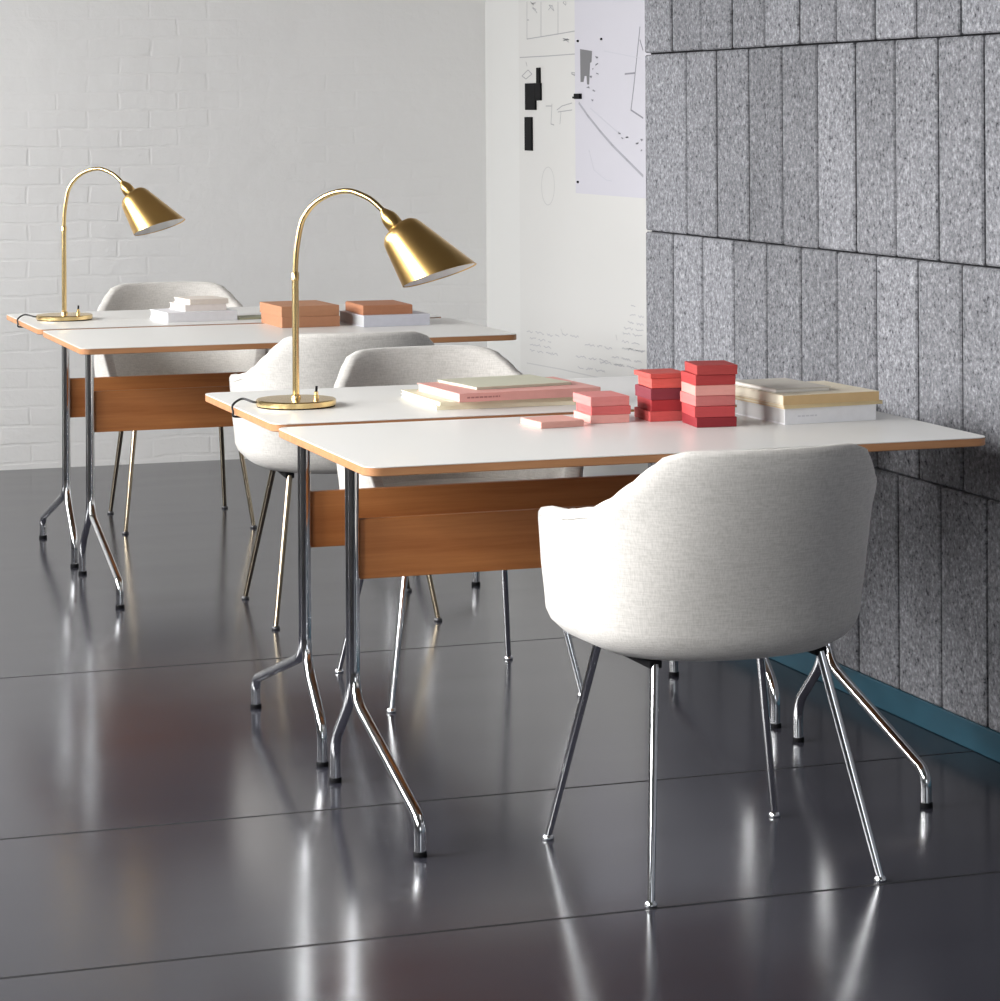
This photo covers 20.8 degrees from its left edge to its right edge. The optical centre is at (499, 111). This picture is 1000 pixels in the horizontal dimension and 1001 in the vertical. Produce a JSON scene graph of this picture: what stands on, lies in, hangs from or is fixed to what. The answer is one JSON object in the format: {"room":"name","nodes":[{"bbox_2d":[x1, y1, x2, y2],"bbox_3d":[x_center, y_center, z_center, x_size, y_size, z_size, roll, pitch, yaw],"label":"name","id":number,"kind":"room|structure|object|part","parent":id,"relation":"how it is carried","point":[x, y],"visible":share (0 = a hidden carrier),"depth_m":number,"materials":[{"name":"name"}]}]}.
{"room":"design studio","nodes":[
{"label":"design studio","id":0,"kind":"room"},
{"bbox_2d":[0,0,486,469],"bbox_3d":[-2.236,-0.234,10.550,4.925,3.250,0.200,0,0,-19],"label":"wall","id":1,"kind":"structure","parent":0,"point":[236,115],"depth_m":10.82,"materials":[{"name":"brick"}]},
{"bbox_2d":[0,459,999,1000],"bbox_3d":[-0.094,1.438,4.246,4.925,0.120,13.510,0,0,-19],"label":"floor","id":2,"kind":"structure","parent":0,"point":[165,836],"depth_m":5.39,"materials":[{"name":"tile"}]},
{"bbox_2d":[94,281,268,533],"bbox_3d":[-1.096,0.989,9.252,0.592,0.790,0.562,0,0,-16],"label":"armchair","id":3,"kind":"object","parent":2,"relation":"on","point":[146,295],"visible":0.22,"depth_m":9.40,"materials":[{"name":"fabric"}]},
{"bbox_3d":[-1.310,1.186,9.338,0.017,0.391,0.137,0,0,-33],"label":"leg","id":4,"kind":"part","parent":3,"relation":"part of","materials":[{"name":"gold metal"}]},
{"bbox_3d":[-1.216,1.185,8.982,0.017,0.390,0.114,0,0,15],"label":"leg","id":5,"kind":"part","parent":3,"relation":"part of","materials":[{"name":"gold metal"}]},
{"bbox_3d":[-0.962,1.184,9.436,0.017,0.391,0.137,0,0,1],"label":"leg","id":6,"kind":"part","parent":3,"relation":"part of","materials":[{"name":"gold metal"}]},
{"bbox_3d":[-0.855,1.183,9.084,0.114,0.390,0.017,0,0,44],"label":"leg","id":7,"kind":"part","parent":3,"relation":"part of","materials":[{"name":"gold metal"}]},
{"bbox_2d":[7,304,440,567],"bbox_3d":[-0.891,1.018,8.735,1.278,0.730,0.682,0,0,-19],"label":"desk","id":8,"kind":"object","parent":2,"relation":"on","point":[73,389],"visible":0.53,"depth_m":8.45,"materials":[{"name":"white laminate"}]},
{"bbox_3d":[-1.391,1.025,8.570,0.022,0.704,0.618,0,0,-19],"label":"leg frame","id":9,"kind":"part","parent":8,"relation":"part of","materials":[{"name":"silver metal"}]},
{"bbox_2d":[17,167,184,327],"bbox_3d":[-1.232,0.426,8.513,0.569,0.506,0.177,0,0,27],"label":"desk lamp","id":10,"kind":"object","parent":8,"relation":"on","point":[145,213],"visible":0.99,"depth_m":8.46,"materials":[{"name":"gold metal"}]},
{"bbox_3d":[-1.484,0.659,8.583,0.077,0.043,0.029,0,0,-9],"label":"cord","id":11,"kind":"part","parent":10,"relation":"part of","materials":[{"name":"black plastic"}]},
{"bbox_3d":[-1.374,0.504,8.586,0.023,0.268,0.023,0,0,28],"label":"stem","id":12,"kind":"part","parent":10,"relation":"part of","materials":[{"name":"gold metal"}]},
{"bbox_2d":[120,181,134,195],"bbox_3d":[-1.157,0.243,8.473,0.056,0.057,0.037,0,0,27],"label":"socket","id":13,"kind":"object","parent":10,"relation":"attached to","point":[127,189],"depth_m":8.46,"materials":[{"name":"gold metal"}]},
{"bbox_3d":[-1.074,0.309,8.430,0.210,0.150,0.154,0,0,28],"label":"lamp shade","id":14,"kind":"part","parent":10,"relation":"part of","materials":[{"name":"gold metal"}]},
{"bbox_3d":[-0.847,0.882,8.587,1.018,0.120,0.018,0,0,-19],"label":"modesty panel","id":15,"kind":"part","parent":8,"relation":"part of","materials":[{"name":"brown wood"}]},
{"bbox_2d":[150,308,236,322],"bbox_3d":[-0.965,0.638,8.575,0.225,0.029,0.200,0,0,-24],"label":"book","id":16,"kind":"object","parent":8,"relation":"on","point":[168,315],"visible":0.93,"depth_m":8.50,"materials":[{"name":"paper"}]},
{"bbox_2d":[169,302,225,311],"bbox_3d":[-0.954,0.614,8.599,0.135,0.020,0.160,0,0,-25],"label":"book","id":17,"kind":"object","parent":16,"relation":"on","point":[177,306],"visible":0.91,"depth_m":8.53,"materials":[{"name":"paper"}]},
{"bbox_2d":[174,295,228,304],"bbox_3d":[-0.945,0.596,8.609,0.128,0.016,0.150,0,0,-27],"label":"book","id":18,"kind":"object","parent":17,"relation":"on","point":[190,300],"visible":1,"depth_m":8.56,"materials":[{"name":"paper"}]},
{"bbox_2d":[237,315,260,319],"bbox_3d":[-0.784,0.649,8.599,0.120,0.006,0.090,0,0,-27],"label":"book","id":19,"kind":"object","parent":8,"relation":"on","point":[243,317],"visible":0.54,"depth_m":8.56,"materials":[{"name":"paper"}]},
{"bbox_2d":[43,318,516,608],"bbox_3d":[-0.656,1.016,8.040,1.278,0.730,0.682,0,0,-19],"label":"desk","id":20,"kind":"object","parent":2,"relation":"on","point":[163,408],"visible":0.57,"depth_m":8.03,"materials":[{"name":"white laminate"}]},
{"bbox_3d":[-1.157,1.024,7.875,0.022,0.704,0.618,0,0,-19],"label":"leg frame","id":21,"kind":"part","parent":20,"relation":"part of","materials":[{"name":"silver metal"}]},
{"bbox_3d":[-0.714,0.881,8.192,1.018,0.120,0.018,0,0,-19],"label":"modesty panel","id":22,"kind":"part","parent":20,"relation":"part of","materials":[{"name":"brown wood"}]},
{"bbox_2d":[261,312,339,327],"bbox_3d":[-0.611,0.635,8.334,0.182,0.032,0.240,0,0,-20],"label":"storage box","id":23,"kind":"object","parent":20,"relation":"on","point":[309,321],"visible":0.77,"depth_m":8.23,"materials":[{"name":"cardboard"}]},
{"bbox_2d":[260,300,338,316],"bbox_3d":[-0.615,0.602,8.336,0.182,0.032,0.240,0,0,-21],"label":"storage box","id":24,"kind":"object","parent":23,"relation":"on","point":[306,307],"visible":1,"depth_m":8.24,"materials":[{"name":"cardboard"}]},
{"bbox_3d":[-0.611,0.627,8.334,0.182,0.018,0.240,0,0,-20],"label":"lid","id":25,"kind":"part","parent":23,"relation":"part of","materials":[{"name":"cardboard"}]},
{"bbox_2d":[339,310,429,326],"bbox_3d":[-0.356,0.632,8.356,0.211,0.034,0.245,0,0,-21],"label":"book","id":26,"kind":"object","parent":20,"relation":"on","point":[416,318],"visible":0.8,"depth_m":8.25,"materials":[{"name":"paper"}]},
{"bbox_2d":[345,300,411,314],"bbox_3d":[-0.372,0.601,8.361,0.156,0.029,0.215,0,0,-18],"label":"storage box","id":27,"kind":"object","parent":26,"relation":"on","point":[369,307],"visible":1,"depth_m":8.28,"materials":[{"name":"cardboard"}]},
{"bbox_3d":[-0.372,0.594,8.361,0.156,0.016,0.215,0,0,-18],"label":"lid","id":28,"kind":"part","parent":27,"relation":"part of","materials":[{"name":"cardboard"}]},
{"bbox_3d":[-0.168,1.018,8.210,0.022,0.704,0.618,0,0,-19],"label":"leg frame","id":29,"kind":"part","parent":20,"relation":"part of","materials":[{"name":"silver metal"}]},
{"bbox_2d":[229,331,441,629],"bbox_3d":[-0.435,0.985,7.514,0.592,0.790,0.562,0,0,-14],"label":"armchair","id":30,"kind":"object","parent":2,"relation":"on","point":[321,356],"visible":0.41,"depth_m":7.32,"materials":[{"name":"fabric"}]},
{"bbox_3d":[-0.677,1.182,7.688,0.127,0.390,0.017,0,0,36],"label":"leg","id":31,"kind":"part","parent":30,"relation":"part of","materials":[{"name":"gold metal"}]},
{"bbox_3d":[-0.584,1.181,7.332,0.017,0.391,0.146,0,0,13],"label":"leg","id":32,"kind":"part","parent":30,"relation":"part of","materials":[{"name":"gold metal"}]},
{"bbox_3d":[-0.211,1.179,7.422,0.017,0.391,0.146,0,0,-40],"label":"leg","id":33,"kind":"part","parent":30,"relation":"part of","materials":[{"name":"gold metal"}]},
{"bbox_2d":[334,345,583,712],"bbox_3d":[-0.119,0.983,6.589,0.592,0.790,0.562,0,0,-20],"label":"armchair","id":34,"kind":"object","parent":2,"relation":"on","point":[406,365],"visible":0.22,"depth_m":6.75,"materials":[{"name":"fabric"}]},
{"bbox_3d":[-0.349,1.180,6.656,0.146,0.391,0.017,0,0,44],"label":"leg","id":35,"kind":"part","parent":34,"relation":"part of","materials":[{"name":"silver metal"}]},
{"bbox_3d":[-0.231,1.179,6.307,0.017,0.390,0.127,0,0,21],"label":"leg","id":36,"kind":"part","parent":34,"relation":"part of","materials":[{"name":"silver metal"}]},
{"bbox_2d":[384,478,519,486],"bbox_3d":[-0.105,0.912,6.541,0.452,0.028,0.375,0,0,-20],"label":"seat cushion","id":37,"kind":"object","parent":34,"relation":"on","point":[388,482],"depth_m":6.64,"materials":[{"name":"fabric"}]},
{"bbox_3d":[0.012,1.178,6.786,0.017,0.391,0.146,0,0,7],"label":"leg","id":38,"kind":"part","parent":34,"relation":"part of","materials":[{"name":"silver metal"}]},
{"bbox_3d":[0.143,1.177,6.442,0.127,0.390,0.017,0,0,30],"label":"leg","id":39,"kind":"part","parent":34,"relation":"part of","materials":[{"name":"silver metal"}]},
{"bbox_2d":[205,376,780,766],"bbox_3d":[0.029,1.012,6.190,1.278,0.730,0.682,0,0,-19],"label":"desk","id":40,"kind":"object","parent":2,"relation":"on","point":[321,513],"visible":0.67,"depth_m":5.94,"materials":[{"name":"white laminate"}]},
{"bbox_3d":[-0.472,1.020,6.025,0.022,0.704,0.618,0,0,-19],"label":"leg frame","id":41,"kind":"part","parent":40,"relation":"part of","materials":[{"name":"silver metal"}]},
{"bbox_2d":[231,188,476,417],"bbox_3d":[-0.308,0.420,5.939,0.565,0.506,0.177,0,0,27],"label":"desk lamp","id":42,"kind":"object","parent":40,"relation":"on","point":[418,255],"visible":0.98,"depth_m":5.88,"materials":[{"name":"gold metal"}]},
{"bbox_3d":[-0.558,0.653,6.011,0.071,0.043,0.030,0,0,-7],"label":"cord","id":43,"kind":"part","parent":42,"relation":"part of","materials":[{"name":"black plastic"}]},
{"bbox_3d":[-0.451,0.499,6.013,0.023,0.268,0.023,0,0,28],"label":"stem","id":44,"kind":"part","parent":42,"relation":"part of","materials":[{"name":"gold metal"}]},
{"bbox_2d":[314,386,318,398],"bbox_3d":[-0.405,0.619,6.003,0.012,0.028,0.012,0,0,-19],"label":"switch","id":45,"kind":"object","parent":42,"relation":"attached to","point":[316,396],"depth_m":6.00,"materials":[{"name":"gold plastic"}]},
{"bbox_2d":[380,208,401,230],"bbox_3d":[-0.234,0.238,5.899,0.056,0.057,0.037,0,0,27],"label":"socket","id":46,"kind":"object","parent":42,"relation":"attached to","point":[390,219],"depth_m":5.89,"materials":[{"name":"gold metal"}]},
{"bbox_3d":[-0.151,0.304,5.857,0.210,0.150,0.154,0,0,28],"label":"lamp shade","id":47,"kind":"part","parent":42,"relation":"part of","materials":[{"name":"gold metal"}]},
{"bbox_3d":[0.072,0.877,6.043,1.018,0.120,0.018,0,0,-19],"label":"modesty panel","id":48,"kind":"part","parent":40,"relation":"part of","materials":[{"name":"brown wood"}]},
{"bbox_2d":[401,394,575,409],"bbox_3d":[-0.009,0.643,6.106,0.360,0.008,0.295,0,0,-17],"label":"book","id":49,"kind":"object","parent":40,"relation":"on","point":[551,403],"visible":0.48,"depth_m":5.97,"materials":[{"name":"paper"}]},
{"bbox_2d":[401,389,572,405],"bbox_3d":[-0.012,0.634,6.103,0.350,0.008,0.290,0,0,-19],"label":"book","id":50,"kind":"object","parent":49,"relation":"on","point":[414,393],"visible":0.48,"depth_m":5.98,"materials":[{"name":"paper"}]},
{"bbox_2d":[417,377,600,402],"bbox_3d":[0.018,0.620,6.084,0.335,0.019,0.262,0,0,-22],"label":"book","id":51,"kind":"object","parent":50,"relation":"on","point":[446,391],"visible":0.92,"depth_m":5.98,"materials":[{"name":"paper"}]},
{"bbox_2d":[437,374,570,389],"bbox_3d":[0.008,0.607,6.119,0.235,0.006,0.205,0,0,-27],"label":"book","id":52,"kind":"object","parent":51,"relation":"on","point":[510,381],"visible":1,"depth_m":6.09,"materials":[{"name":"paper"}]},
{"bbox_3d":[0.517,1.014,6.360,0.022,0.704,0.618,0,0,-19],"label":"leg frame","id":53,"kind":"part","parent":40,"relation":"part of","materials":[{"name":"silver metal"}]},
{"bbox_2d":[279,407,984,857],"bbox_3d":[0.255,1.011,5.489,1.278,0.730,0.682,0,0,-19],"label":"desk","id":54,"kind":"object","parent":2,"relation":"on","point":[447,543],"visible":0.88,"depth_m":5.46,"materials":[{"name":"white laminate"}]},
{"bbox_3d":[-0.245,1.018,5.324,0.022,0.704,0.618,0,0,-19],"label":"leg frame","id":55,"kind":"part","parent":54,"relation":"part of","materials":[{"name":"silver metal"}]},
{"bbox_3d":[0.198,0.876,5.641,1.018,0.120,0.018,0,0,-19],"label":"modesty panel","id":56,"kind":"part","parent":54,"relation":"part of","materials":[{"name":"brown wood"}]},
{"bbox_2d":[521,415,583,428],"bbox_3d":[0.107,0.640,5.618,0.098,0.014,0.100,0,0,-25],"label":"box","id":57,"kind":"object","parent":54,"relation":"on","point":[556,421],"visible":1,"depth_m":5.59,"materials":[{"name":"cardboard"}]},
{"bbox_2d":[521,421,583,428],"bbox_3d":[0.107,0.641,5.618,0.097,0.012,0.099,0,0,-25],"label":"tray","id":58,"kind":"object","parent":57,"relation":"attached to","point":[538,424],"depth_m":5.57,"materials":[{"name":"cardboard"}]},
{"bbox_2d":[574,410,628,423],"bbox_3d":[0.212,0.637,5.699,0.086,0.017,0.112,0,0,-17],"label":"box","id":59,"kind":"object","parent":54,"relation":"on","point":[617,418],"visible":0.75,"depth_m":5.65,"materials":[{"name":"cardboard"}]},
{"bbox_2d":[574,415,628,423],"bbox_3d":[0.212,0.638,5.699,0.085,0.015,0.111,0,0,-17],"label":"tray","id":60,"kind":"object","parent":59,"relation":"attached to","point":[592,419],"depth_m":5.65,"materials":[{"name":"cardboard"}]},
{"bbox_2d":[576,402,630,414],"bbox_3d":[0.216,0.619,5.702,0.086,0.018,0.112,0,0,-15],"label":"box","id":61,"kind":"object","parent":59,"relation":"on","point":[621,409],"visible":0.81,"depth_m":5.65,"materials":[{"name":"cardboard"}]},
{"bbox_2d":[573,391,628,406],"bbox_3d":[0.211,0.600,5.701,0.086,0.020,0.112,0,0,-18],"label":"box","id":62,"kind":"object","parent":61,"relation":"on","point":[591,398],"visible":1,"depth_m":5.66,"materials":[{"name":"cardboard"}]},
{"bbox_3d":[0.211,0.596,5.701,0.086,0.011,0.112,0,0,-18],"label":"lid","id":63,"kind":"part","parent":62,"relation":"part of","materials":[{"name":"cardboard"}]},
{"bbox_2d":[576,406,630,414],"bbox_3d":[0.216,0.620,5.702,0.085,0.016,0.111,0,0,-15],"label":"tray","id":64,"kind":"object","parent":61,"relation":"attached to","point":[596,410],"depth_m":5.65,"materials":[{"name":"paper"}]},
{"bbox_3d":[0.216,0.615,5.702,0.086,0.010,0.112,0,0,-15],"label":"lid","id":65,"kind":"part","parent":61,"relation":"part of","materials":[{"name":"cardboard"}]},
{"bbox_2d":[634,407,681,421],"bbox_3d":[0.339,0.634,5.726,0.086,0.021,0.104,0,0,-16],"label":"box","id":66,"kind":"object","parent":54,"relation":"on","point":[651,416],"visible":0.62,"depth_m":5.68,"materials":[{"name":"cardboard"}]},
{"bbox_2d":[634,412,681,421],"bbox_3d":[0.339,0.635,5.726,0.085,0.019,0.103,0,0,-16],"label":"tray","id":67,"kind":"object","parent":66,"relation":"attached to","point":[648,416],"depth_m":5.68,"materials":[{"name":"cardboard"}]},
{"bbox_3d":[0.339,0.630,5.726,0.086,0.012,0.104,0,0,-16],"label":"lid","id":68,"kind":"part","parent":66,"relation":"part of","materials":[{"name":"cardboard"}]},
{"bbox_2d":[637,396,681,410],"bbox_3d":[0.344,0.612,5.728,0.086,0.024,0.104,0,0,-14],"label":"box","id":69,"kind":"object","parent":66,"relation":"on","point":[671,404],"visible":0.63,"depth_m":5.68,"materials":[{"name":"cardboard"}]},
{"bbox_2d":[635,384,681,399],"bbox_3d":[0.341,0.588,5.726,0.086,0.024,0.104,0,0,-16],"label":"box","id":70,"kind":"object","parent":69,"relation":"on","point":[640,390],"visible":0.65,"depth_m":5.68,"materials":[{"name":"cardboard"}]},
{"bbox_3d":[0.341,0.583,5.726,0.086,0.013,0.104,0,0,-16],"label":"lid","id":71,"kind":"part","parent":70,"relation":"part of","materials":[{"name":"cardboard"}]},
{"bbox_2d":[638,375,681,387],"bbox_3d":[0.346,0.566,5.729,0.086,0.020,0.104,0,0,-13],"label":"box","id":72,"kind":"object","parent":70,"relation":"on","point":[660,382],"visible":0.6,"depth_m":5.68,"materials":[{"name":"cardboard"}]},
{"bbox_2d":[634,368,680,378],"bbox_3d":[0.339,0.550,5.726,0.086,0.010,0.104,0,0,-17],"label":"box","id":73,"kind":"object","parent":72,"relation":"on","point":[668,372],"visible":0.79,"depth_m":5.69,"materials":[{"name":"cardboard"}]},
{"bbox_3d":[0.346,0.561,5.729,0.086,0.011,0.104,0,0,-13],"label":"lid","id":74,"kind":"part","parent":72,"relation":"part of","materials":[{"name":"cardboard"}]},
{"bbox_3d":[0.344,0.607,5.728,0.086,0.013,0.104,0,0,-14],"label":"lid","id":75,"kind":"part","parent":69,"relation":"part of","materials":[{"name":"cardboard"}]},
{"bbox_2d":[682,412,736,427],"bbox_3d":[0.431,0.634,5.615,0.086,0.020,0.106,0,0,-13],"label":"box","id":76,"kind":"object","parent":54,"relation":"on","point":[700,422],"visible":0.8,"depth_m":5.57,"materials":[{"name":"cardboard"}]},
{"bbox_2d":[682,402,734,417],"bbox_3d":[0.429,0.613,5.614,0.086,0.022,0.106,0,0,-11],"label":"box","id":77,"kind":"object","parent":76,"relation":"on","point":[701,411],"visible":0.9,"depth_m":5.56,"materials":[{"name":"cardboard"}]},
{"bbox_2d":[680,391,734,406],"bbox_3d":[0.428,0.591,5.618,0.086,0.022,0.106,0,0,-14],"label":"box","id":78,"kind":"object","parent":77,"relation":"on","point":[713,400],"visible":0.82,"depth_m":5.57,"materials":[{"name":"cardboard"}]},
{"bbox_3d":[0.428,0.586,5.618,0.086,0.012,0.106,0,0,-14],"label":"lid","id":79,"kind":"part","parent":78,"relation":"part of","materials":[{"name":"cardboard"}]},
{"bbox_2d":[681,381,734,395],"bbox_3d":[0.429,0.569,5.613,0.086,0.020,0.106,0,0,-12],"label":"box","id":80,"kind":"object","parent":78,"relation":"on","point":[702,390],"visible":0.86,"depth_m":5.56,"materials":[{"name":"cardboard"}]},
{"bbox_3d":[0.429,0.565,5.613,0.086,0.011,0.106,0,0,-12],"label":"lid","id":81,"kind":"part","parent":80,"relation":"part of","materials":[{"name":"cardboard"}]},
{"bbox_2d":[681,371,735,385],"bbox_3d":[0.429,0.548,5.617,0.086,0.021,0.106,0,0,-13],"label":"box","id":82,"kind":"object","parent":80,"relation":"on","point":[727,379],"visible":0.79,"depth_m":5.57,"materials":[{"name":"cardboard"}]},
{"bbox_3d":[0.429,0.543,5.617,0.086,0.012,0.106,0,0,-13],"label":"lid","id":83,"kind":"part","parent":82,"relation":"part of","materials":[{"name":"cardboard"}]},
{"bbox_2d":[685,360,737,374],"bbox_3d":[0.435,0.527,5.614,0.086,0.020,0.106,0,0,-10],"label":"box","id":84,"kind":"object","parent":82,"relation":"on","point":[712,367],"visible":1,"depth_m":5.57,"materials":[{"name":"cardboard"}]},
{"bbox_2d":[682,407,734,417],"bbox_3d":[0.429,0.614,5.614,0.085,0.020,0.105,0,0,-11],"label":"tray","id":85,"kind":"object","parent":77,"relation":"attached to","point":[696,412],"depth_m":5.56,"materials":[{"name":"cardboard"}]},
{"bbox_3d":[0.429,0.608,5.614,0.086,0.012,0.106,0,0,-11],"label":"lid","id":86,"kind":"part","parent":77,"relation":"part of","materials":[{"name":"cardboard"}]},
{"bbox_2d":[682,418,736,427],"bbox_3d":[0.431,0.635,5.615,0.085,0.018,0.105,0,0,-13],"label":"tray","id":87,"kind":"object","parent":76,"relation":"attached to","point":[696,422],"depth_m":5.57,"materials":[{"name":"cardboard"}]},
{"bbox_3d":[0.431,0.630,5.615,0.086,0.011,0.106,0,0,-13],"label":"lid","id":88,"kind":"part","parent":76,"relation":"part of","materials":[{"name":"cardboard"}]},
{"bbox_2d":[735,399,875,424],"bbox_3d":[0.642,0.627,5.740,0.214,0.033,0.225,0,0,-22],"label":"book","id":89,"kind":"object","parent":54,"relation":"on","point":[753,410],"visible":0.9,"depth_m":5.65,"materials":[{"name":"paper"}]},
{"bbox_2d":[735,396,882,408],"bbox_3d":[0.646,0.606,5.736,0.234,0.008,0.222,0,0,-23],"label":"book","id":90,"kind":"object","parent":89,"relation":"on","point":[736,397],"visible":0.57,"depth_m":5.64,"materials":[{"name":"paper"}]},
{"bbox_2d":[735,381,878,405],"bbox_3d":[0.640,0.592,5.734,0.224,0.020,0.239,0,0,-22],"label":"book","id":91,"kind":"object","parent":90,"relation":"on","point":[839,393],"visible":0.79,"depth_m":5.64,"materials":[{"name":"paper"}]},
{"bbox_2d":[734,378,830,392],"bbox_3d":[0.591,0.577,5.747,0.130,0.008,0.205,0,0,-22],"label":"book","id":92,"kind":"object","parent":91,"relation":"on","point":[774,385],"visible":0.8,"depth_m":5.71,"materials":[{"name":"paper"}]},
{"bbox_3d":[0.744,1.012,5.658,0.022,0.704,0.618,0,0,-19],"label":"leg frame","id":93,"kind":"part","parent":54,"relation":"part of","materials":[{"name":"silver metal"}]},
{"bbox_2d":[538,443,886,907],"bbox_3d":[0.398,0.980,4.977,0.592,0.790,0.562,0,0,-19],"label":"armchair","id":94,"kind":"object","parent":2,"relation":"on","point":[759,554],"visible":1,"depth_m":4.79,"materials":[{"name":"fabric"}]},
{"bbox_3d":[0.139,1.177,5.126,0.127,0.390,0.017,0,0,30],"label":"leg","id":95,"kind":"part","parent":94,"relation":"part of","materials":[{"name":"silver metal"}]},
{"bbox_3d":[0.268,1.176,4.781,0.017,0.391,0.146,0,0,7],"label":"leg","id":96,"kind":"part","parent":94,"relation":"part of","materials":[{"name":"silver metal"}]},
{"bbox_3d":[0.514,1.175,5.258,0.017,0.390,0.127,0,0,21],"label":"leg","id":97,"kind":"part","parent":94,"relation":"part of","materials":[{"name":"silver metal"}]},
{"bbox_3d":[0.630,1.174,4.909,0.146,0.391,0.017,0,0,44],"label":"leg","id":98,"kind":"part","parent":94,"relation":"part of","materials":[{"name":"silver metal"}]},
{"bbox_2d":[485,0,647,476],"bbox_3d":[2.134,-0.261,5.003,0.200,3.250,13.110,0,0,-19],"label":"wall","id":99,"kind":"structure","parent":0,"point":[501,16],"depth_m":10.96,"materials":[{"name":"white paint"}]},
{"bbox_2d":[524,117,532,150],"bbox_3d":[0.112,0.087,10.650,0.008,0.132,0.082,0,0,-19],"label":"wall holder","id":100,"kind":"object","parent":99,"relation":"attached to","point":[528,121],"visible":1,"depth_m":10.64,"materials":[{"name":"black plastic"}]},
{"bbox_2d":[525,68,541,109],"bbox_3d":[0.129,-0.088,10.596,0.008,0.164,0.181,0,0,-19],"label":"wall holder","id":101,"kind":"object","parent":99,"relation":"attached to","point":[533,91],"visible":1,"depth_m":10.58,"materials":[{"name":"black plastic"}]},
{"bbox_3d":[0.149,-0.140,10.539,0.007,0.060,0.040,0,0,-19],"label":"rod","id":102,"kind":"part","parent":101,"relation":"part of","materials":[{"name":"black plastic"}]},
{"bbox_2d":[518,0,651,378],"bbox_3d":[0.539,0.124,9.407,0.004,2.200,2.878,0,0,-19],"label":"drawing sheet","id":103,"kind":"object","parent":99,"relation":"attached to","point":[583,256],"visible":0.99,"depth_m":10.27,"materials":[{"name":"white paper"}]},
{"bbox_2d":[574,0,650,197],"bbox_3d":[0.477,-0.187,9.572,0.003,0.978,1.230,0,0,-19],"label":"paper","id":104,"kind":"object","parent":99,"relation":"attached to","point":[610,115],"visible":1,"depth_m":9.80,"materials":[{"name":"white paper"}]},
{"bbox_2d":[572,94,581,98],"bbox_3d":[0.284,-0.057,10.128,0.015,0.020,0.094,0,0,-19],"label":"clip","id":105,"kind":"object","parent":104,"relation":"attached to","point":[576,96],"visible":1,"depth_m":10.09,"materials":[{"name":"black plastic"}]},
{"bbox_2d":[645,0,999,732],"bbox_3d":[2.031,-0.290,3.104,0.201,3.187,9.578,0,0,-19],"label":"wall","id":106,"kind":"structure","parent":0,"point":[823,176],"depth_m":6.29,"materials":[{"name":"grey fabric"}]},
{"bbox_2d":[768,652,999,762],"bbox_3d":[2.043,1.334,3.104,0.196,0.062,9.578,0,0,-19],"label":"trim","id":107,"kind":"structure","parent":106,"relation":"attached to","point":[985,741],"depth_m":6.09,"materials":[{"name":"blue paint"}]}
]}

